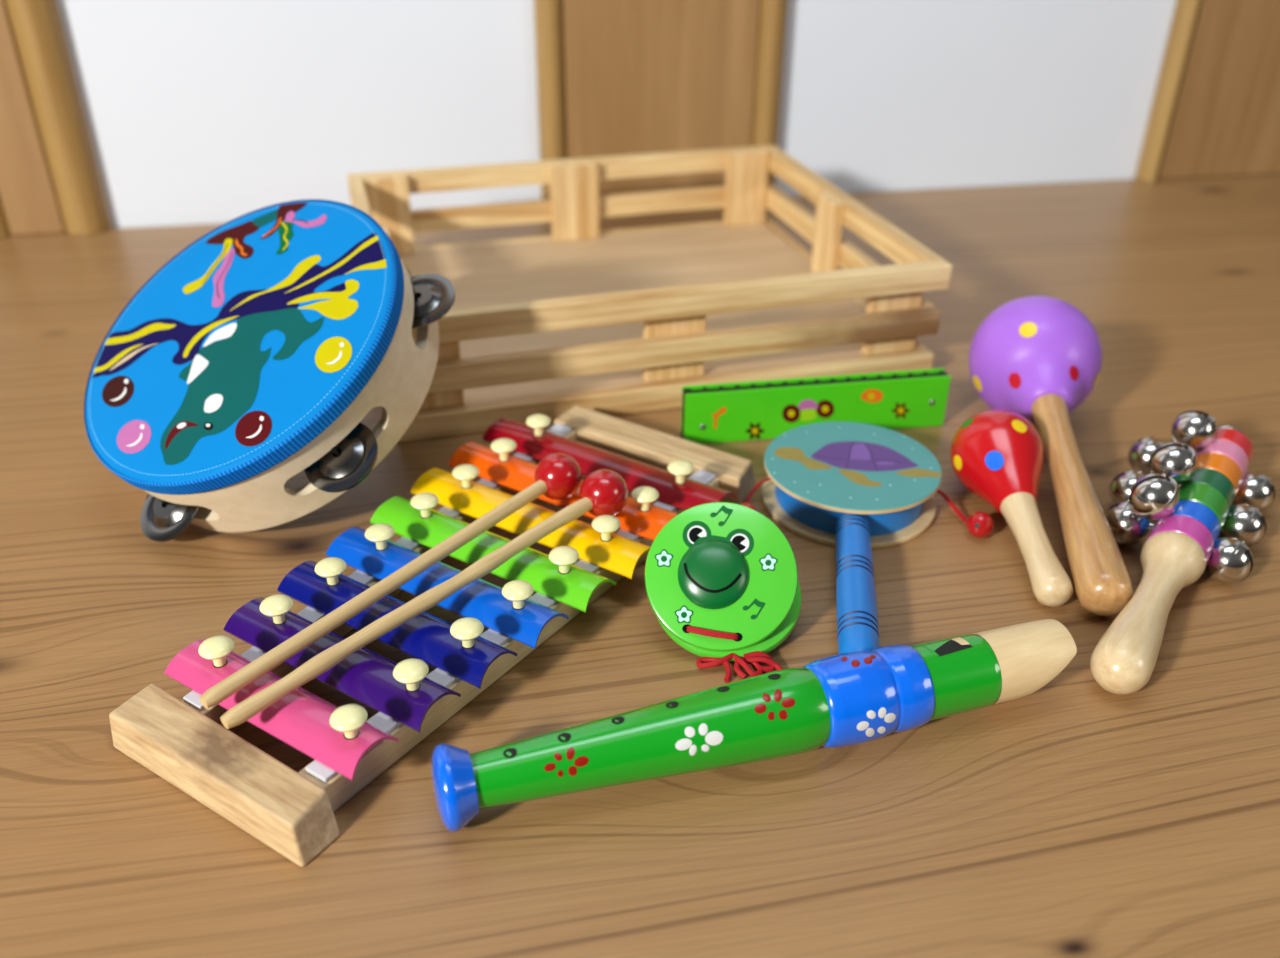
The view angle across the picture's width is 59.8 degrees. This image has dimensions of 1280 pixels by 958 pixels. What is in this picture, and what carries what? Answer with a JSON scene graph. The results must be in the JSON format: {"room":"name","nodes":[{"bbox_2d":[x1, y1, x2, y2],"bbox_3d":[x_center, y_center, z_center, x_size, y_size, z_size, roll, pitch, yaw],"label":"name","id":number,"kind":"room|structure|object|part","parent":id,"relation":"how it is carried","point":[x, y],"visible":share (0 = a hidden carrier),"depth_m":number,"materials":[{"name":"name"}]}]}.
{"room":"playroom","nodes":[
{"label":"playroom","id":0,"kind":"room"},
{"bbox_2d":[57,0,1176,228],"bbox_3d":[-0.001,-0.461,0.810,4.400,1.989,0.051,-5,32,-9],"label":"wall","id":1,"kind":"structure","parent":0,"point":[196,112],"depth_m":0.86,"materials":[{"name":"white paint"}]},
{"bbox_2d":[0,198,10,237],"bbox_3d":[-0.480,-0.717,0.511,0.026,1.250,0.018,-5,32,-9],"label":"trim","id":2,"kind":"structure","parent":1,"relation":"attached to","point":[4,227],"depth_m":0.83,"materials":[{"name":"brown wood"}]},
{"bbox_2d":[0,0,64,234],"bbox_3d":[-0.450,-0.722,0.520,0.038,1.250,0.010,-5,32,-9],"label":"trim","id":3,"kind":"structure","parent":1,"relation":"attached to","point":[28,197],"depth_m":0.81,"materials":[{"name":"brown wood"}]},
{"bbox_2d":[4,0,111,234],"bbox_3d":[-0.415,-0.723,0.522,0.032,1.250,0.018,-5,32,-9],"label":"trim","id":4,"kind":"structure","parent":1,"relation":"attached to","point":[37,28],"depth_m":0.80,"materials":[{"name":"brown wood"}]},
{"bbox_2d":[534,0,566,199],"bbox_3d":[-0.064,-0.754,0.579,0.021,1.250,0.018,-5,32,-9],"label":"trim","id":5,"kind":"structure","parent":1,"relation":"attached to","point":[548,14],"depth_m":0.84,"materials":[{"name":"brown wood"}]},
{"bbox_2d":[563,0,759,194],"bbox_3d":[0.020,-0.763,0.596,0.151,1.250,0.010,-5,32,-9],"label":"door","id":6,"kind":"structure","parent":1,"relation":"attached to","point":[642,76],"depth_m":0.86,"materials":[{"name":"brown wood"}]},
{"bbox_2d":[751,0,788,184],"bbox_3d":[0.106,-0.769,0.606,0.023,1.250,0.018,-5,32,-9],"label":"trim","id":7,"kind":"structure","parent":1,"relation":"attached to","point":[772,27],"depth_m":0.87,"materials":[{"name":"brown wood"}]},
{"bbox_2d":[1135,0,1200,181],"bbox_3d":[0.454,-0.800,0.662,0.015,1.250,0.018,-5,32,-9],"label":"trim","id":8,"kind":"structure","parent":1,"relation":"attached to","point":[1185,14],"depth_m":0.94,"materials":[{"name":"brown wood"}]},
{"bbox_2d":[1157,0,1279,178],"bbox_3d":[0.628,-0.817,0.694,0.339,1.250,0.010,-5,32,-9],"label":"door","id":9,"kind":"structure","parent":1,"relation":"attached to","point":[1225,121],"depth_m":0.96,"materials":[{"name":"brown wood"}]},
{"bbox_3d":[0.209,1.029,0.332,4.400,0.059,2.450,-5,32,-9],"label":"floor","id":10,"kind":"structure","parent":0,"visible":0},
{"bbox_2d":[0,173,1279,957],"bbox_3d":[0.117,0.419,0.566,2.400,0.740,1.298,-5,32,-9],"label":"table","id":11,"kind":"object","parent":10,"relation":"on","point":[1071,817],"visible":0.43,"depth_m":0.40,"materials":[{"name":"brown wood"}]},
{"bbox_2d":[84,199,454,541],"bbox_3d":[-0.169,-0.052,0.508,0.159,0.120,0.172,-19,36,-29],"label":"tambourine","id":12,"kind":"object","parent":11,"relation":"on","point":[255,357],"visible":1,"depth_m":0.48,"materials":[{"name":"blue wood"}]},
{"bbox_3d":[-0.205,0.012,0.488,0.033,0.007,0.033,23,70,33],"label":"jingle plate","id":13,"kind":"part","parent":12,"relation":"part of","materials":[{"name":"metal"}]},
{"bbox_3d":[-0.206,0.011,0.487,0.033,0.008,0.032,23,70,33],"label":"jingle plate","id":14,"kind":"part","parent":12,"relation":"part of","materials":[{"name":"metal"}]},
{"bbox_3d":[-0.126,-0.010,0.468,0.032,0.008,0.033,23,70,33],"label":"jingle plate","id":15,"kind":"part","parent":12,"relation":"part of","materials":[{"name":"metal"}]},
{"bbox_3d":[-0.126,-0.009,0.469,0.033,0.007,0.033,23,70,33],"label":"jingle plate","id":16,"kind":"part","parent":12,"relation":"part of","materials":[{"name":"metal"}]},
{"bbox_3d":[-0.100,-0.081,0.504,0.033,0.008,0.033,23,70,33],"label":"jingle plate","id":17,"kind":"part","parent":12,"relation":"part of","materials":[{"name":"metal"}]},
{"bbox_3d":[-0.100,-0.080,0.505,0.033,0.006,0.033,23,70,33],"label":"jingle plate","id":18,"kind":"part","parent":12,"relation":"part of","materials":[{"name":"metal"}]},
{"bbox_2d":[109,405,755,866],"bbox_3d":[-0.067,0.034,0.454,0.129,0.031,0.276,19,36,27],"label":"xylophone","id":19,"kind":"object","parent":11,"relation":"on","point":[187,744],"visible":0.97,"depth_m":0.41,"materials":[{"name":"wood"},{"name":"painted metal"},{"name":"plastic"}]},
{"bbox_3d":[-0.097,0.033,0.473,0.013,0.013,0.240,17,35,25],"label":"rail","id":20,"kind":"part","parent":19,"relation":"part of","materials":[{"name":"brown wood"}]},
{"bbox_2d":[199,453,581,708],"bbox_3d":[-0.084,0.033,0.423,0.020,0.020,0.183,21,37,30],"label":"mallet","id":21,"kind":"object","parent":19,"relation":"on","point":[557,476],"visible":1,"depth_m":0.42,"materials":[{"name":"brown wood"}]},
{"bbox_2d":[220,469,627,728],"bbox_3d":[-0.073,0.036,0.417,0.021,0.020,0.187,27,40,37],"label":"mallet","id":22,"kind":"object","parent":19,"relation":"on","point":[603,491],"visible":1,"depth_m":0.41,"materials":[{"name":"brown wood"}]},
{"bbox_3d":[-0.037,0.053,0.441,0.013,0.013,0.240,21,37,30],"label":"rail","id":23,"kind":"part","parent":19,"relation":"part of","materials":[{"name":"brown wood"}]},
{"bbox_2d":[347,145,951,442],"bbox_3d":[-0.013,-0.132,0.694,0.307,0.067,0.260,-8,32,-14],"label":"wooden crate","id":24,"kind":"object","parent":11,"relation":"on","point":[608,322],"visible":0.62,"depth_m":0.66,"materials":[{"name":"brown wood"}]},
{"bbox_3d":[-0.156,-0.134,0.644,0.010,0.014,0.241,-8,32,-14],"label":"rail","id":25,"kind":"part","parent":24,"relation":"part of","materials":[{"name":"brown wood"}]},
{"bbox_3d":[-0.148,-0.118,0.657,0.007,0.053,0.028,-8,32,-14],"label":"post","id":26,"kind":"part","parent":24,"relation":"part of","materials":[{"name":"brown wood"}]},
{"bbox_3d":[-0.170,-0.178,0.755,0.029,0.053,0.007,-8,32,-14],"label":"corner post","id":27,"kind":"part","parent":24,"relation":"part of","materials":[{"name":"brown wood"}]},
{"bbox_3d":[-0.105,-0.060,0.564,0.029,0.051,0.007,-8,32,-14],"label":"corner post","id":28,"kind":"part","parent":24,"relation":"part of","materials":[{"name":"brown wood"}]},
{"bbox_3d":[-0.048,-0.217,0.783,0.307,0.014,0.010,-8,32,-14],"label":"rail","id":29,"kind":"part","parent":24,"relation":"part of","materials":[{"name":"brown wood"}]},
{"bbox_3d":[-0.046,-0.196,0.786,0.033,0.053,0.007,-8,32,-14],"label":"post","id":30,"kind":"part","parent":24,"relation":"part of","materials":[{"name":"brown wood"}]},
{"bbox_3d":[-0.014,-0.112,0.705,0.288,0.004,0.242,-8,32,-14],"label":"floor panel","id":31,"kind":"part","parent":24,"relation":"part of","materials":[{"name":"beige wood"}]},
{"bbox_3d":[0.018,-0.078,0.595,0.033,0.051,0.007,-8,32,-14],"label":"post","id":32,"kind":"part","parent":24,"relation":"part of","materials":[{"name":"brown wood"}]},
{"bbox_3d":[0.021,-0.092,0.577,0.307,0.014,0.010,-8,32,-14],"label":"rail","id":33,"kind":"part","parent":24,"relation":"part of","materials":[{"name":"brown wood"}]},
{"bbox_3d":[0.078,-0.213,0.817,0.031,0.053,0.007,-8,32,-14],"label":"corner post","id":34,"kind":"part","parent":24,"relation":"part of","materials":[{"name":"brown wood"}]},
{"bbox_3d":[0.122,-0.156,0.724,0.007,0.053,0.028,-8,32,-14],"label":"post","id":35,"kind":"part","parent":24,"relation":"part of","materials":[{"name":"brown wood"}]},
{"bbox_3d":[0.130,-0.175,0.715,0.010,0.014,0.241,-8,32,-14],"label":"rail","id":36,"kind":"part","parent":24,"relation":"part of","materials":[{"name":"brown wood"}]},
{"bbox_3d":[0.142,-0.095,0.625,0.031,0.051,0.007,-8,32,-14],"label":"corner post","id":37,"kind":"part","parent":24,"relation":"part of","materials":[{"name":"brown wood"}]},
{"bbox_2d":[645,502,801,682],"bbox_3d":[0.032,0.039,0.433,0.060,0.045,0.065,10,32,16],"label":"castanet","id":38,"kind":"object","parent":11,"relation":"on","point":[721,578],"visible":0.99,"depth_m":0.43,"materials":[{"name":"green wood"}]},
{"bbox_3d":[0.036,0.067,0.421,0.038,0.009,0.021,2,72,3],"label":"cord","id":39,"kind":"part","parent":38,"relation":"part of","materials":[{"name":"red fabric"}]},
{"bbox_2d":[431,619,1076,831],"bbox_3d":[0.044,0.081,0.380,0.229,0.033,0.032,-9,32,-15],"label":"flute","id":40,"kind":"object","parent":11,"relation":"on","point":[855,697],"visible":1,"depth_m":0.37,"materials":[{"name":"green wood"}]},
{"bbox_3d":[-0.059,0.097,0.353,0.013,0.028,0.028,-9,32,-15],"label":"knob","id":41,"kind":"part","parent":40,"relation":"part of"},
{"bbox_2d":[681,368,950,443],"bbox_3d":[0.091,-0.037,0.576,0.140,0.030,0.010,-5,32,-8],"label":"harmonica","id":42,"kind":"object","parent":11,"relation":"on","point":[765,409],"visible":0.99,"depth_m":0.57,"materials":[{"name":"wood"}]},
{"bbox_2d":[740,422,993,653],"bbox_3d":[0.086,0.022,0.486,0.108,0.021,0.160,21,37,30],"label":"drum","id":43,"kind":"object","parent":11,"relation":"on","point":[854,488],"visible":0.94,"depth_m":0.50,"materials":[{"name":"teal wood"}]},
{"bbox_3d":[0.053,0.007,0.515,0.007,0.005,0.032,17,35,25],"label":"cord","id":44,"kind":"part","parent":43,"relation":"part of","materials":[{"name":"red fabric"}]},
{"bbox_3d":[0.087,0.043,0.451,0.016,0.016,0.102,4,31,6],"label":"handle","id":45,"kind":"part","parent":43,"relation":"part of","materials":[{"name":"blue wood"}]},
{"bbox_3d":[0.144,0.013,0.510,0.007,0.008,0.033,-20,37,-30],"label":"cord","id":46,"kind":"part","parent":43,"relation":"part of","materials":[{"name":"red fabric"}]},
{"bbox_2d":[950,409,1072,606],"bbox_3d":[0.163,0.007,0.492,0.042,0.042,0.114,4,31,6],"label":"maraca","id":47,"kind":"object","parent":11,"relation":"on","point":[997,455],"visible":1,"depth_m":0.50,"materials":[{"name":"red wood"}]},
{"bbox_3d":[0.168,0.029,0.474,0.016,0.016,0.063,0,40,-1],"label":"handle","id":48,"kind":"part","parent":47,"relation":"part of","materials":[{"name":"beige wood"}]},
{"bbox_2d":[969,296,1132,615],"bbox_3d":[0.189,-0.026,0.522,0.066,0.066,0.213,8,32,11],"label":"maraca","id":49,"kind":"object","parent":11,"relation":"on","point":[1035,358],"visible":0.99,"depth_m":0.55,"materials":[{"name":"purple wood"}]},
{"bbox_3d":[0.194,0.006,0.497,0.021,0.021,0.143,4,39,5],"label":"handle","id":50,"kind":"part","parent":49,"relation":"part of","materials":[{"name":"brown wood"}]},
{"bbox_2d":[1090,410,1274,693],"bbox_3d":[0.231,0.016,0.476,0.066,0.043,0.221,18,35,27],"label":"bells","id":51,"kind":"object","parent":11,"relation":"on","point":[1199,487],"visible":0.97,"depth_m":0.47,"materials":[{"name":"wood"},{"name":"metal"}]},
{"bbox_3d":[0.196,0.053,0.433,0.025,0.025,0.090,20,39,29],"label":"handle","id":52,"kind":"part","parent":51,"relation":"part of","materials":[{"name":"beige wood"}]}
]}

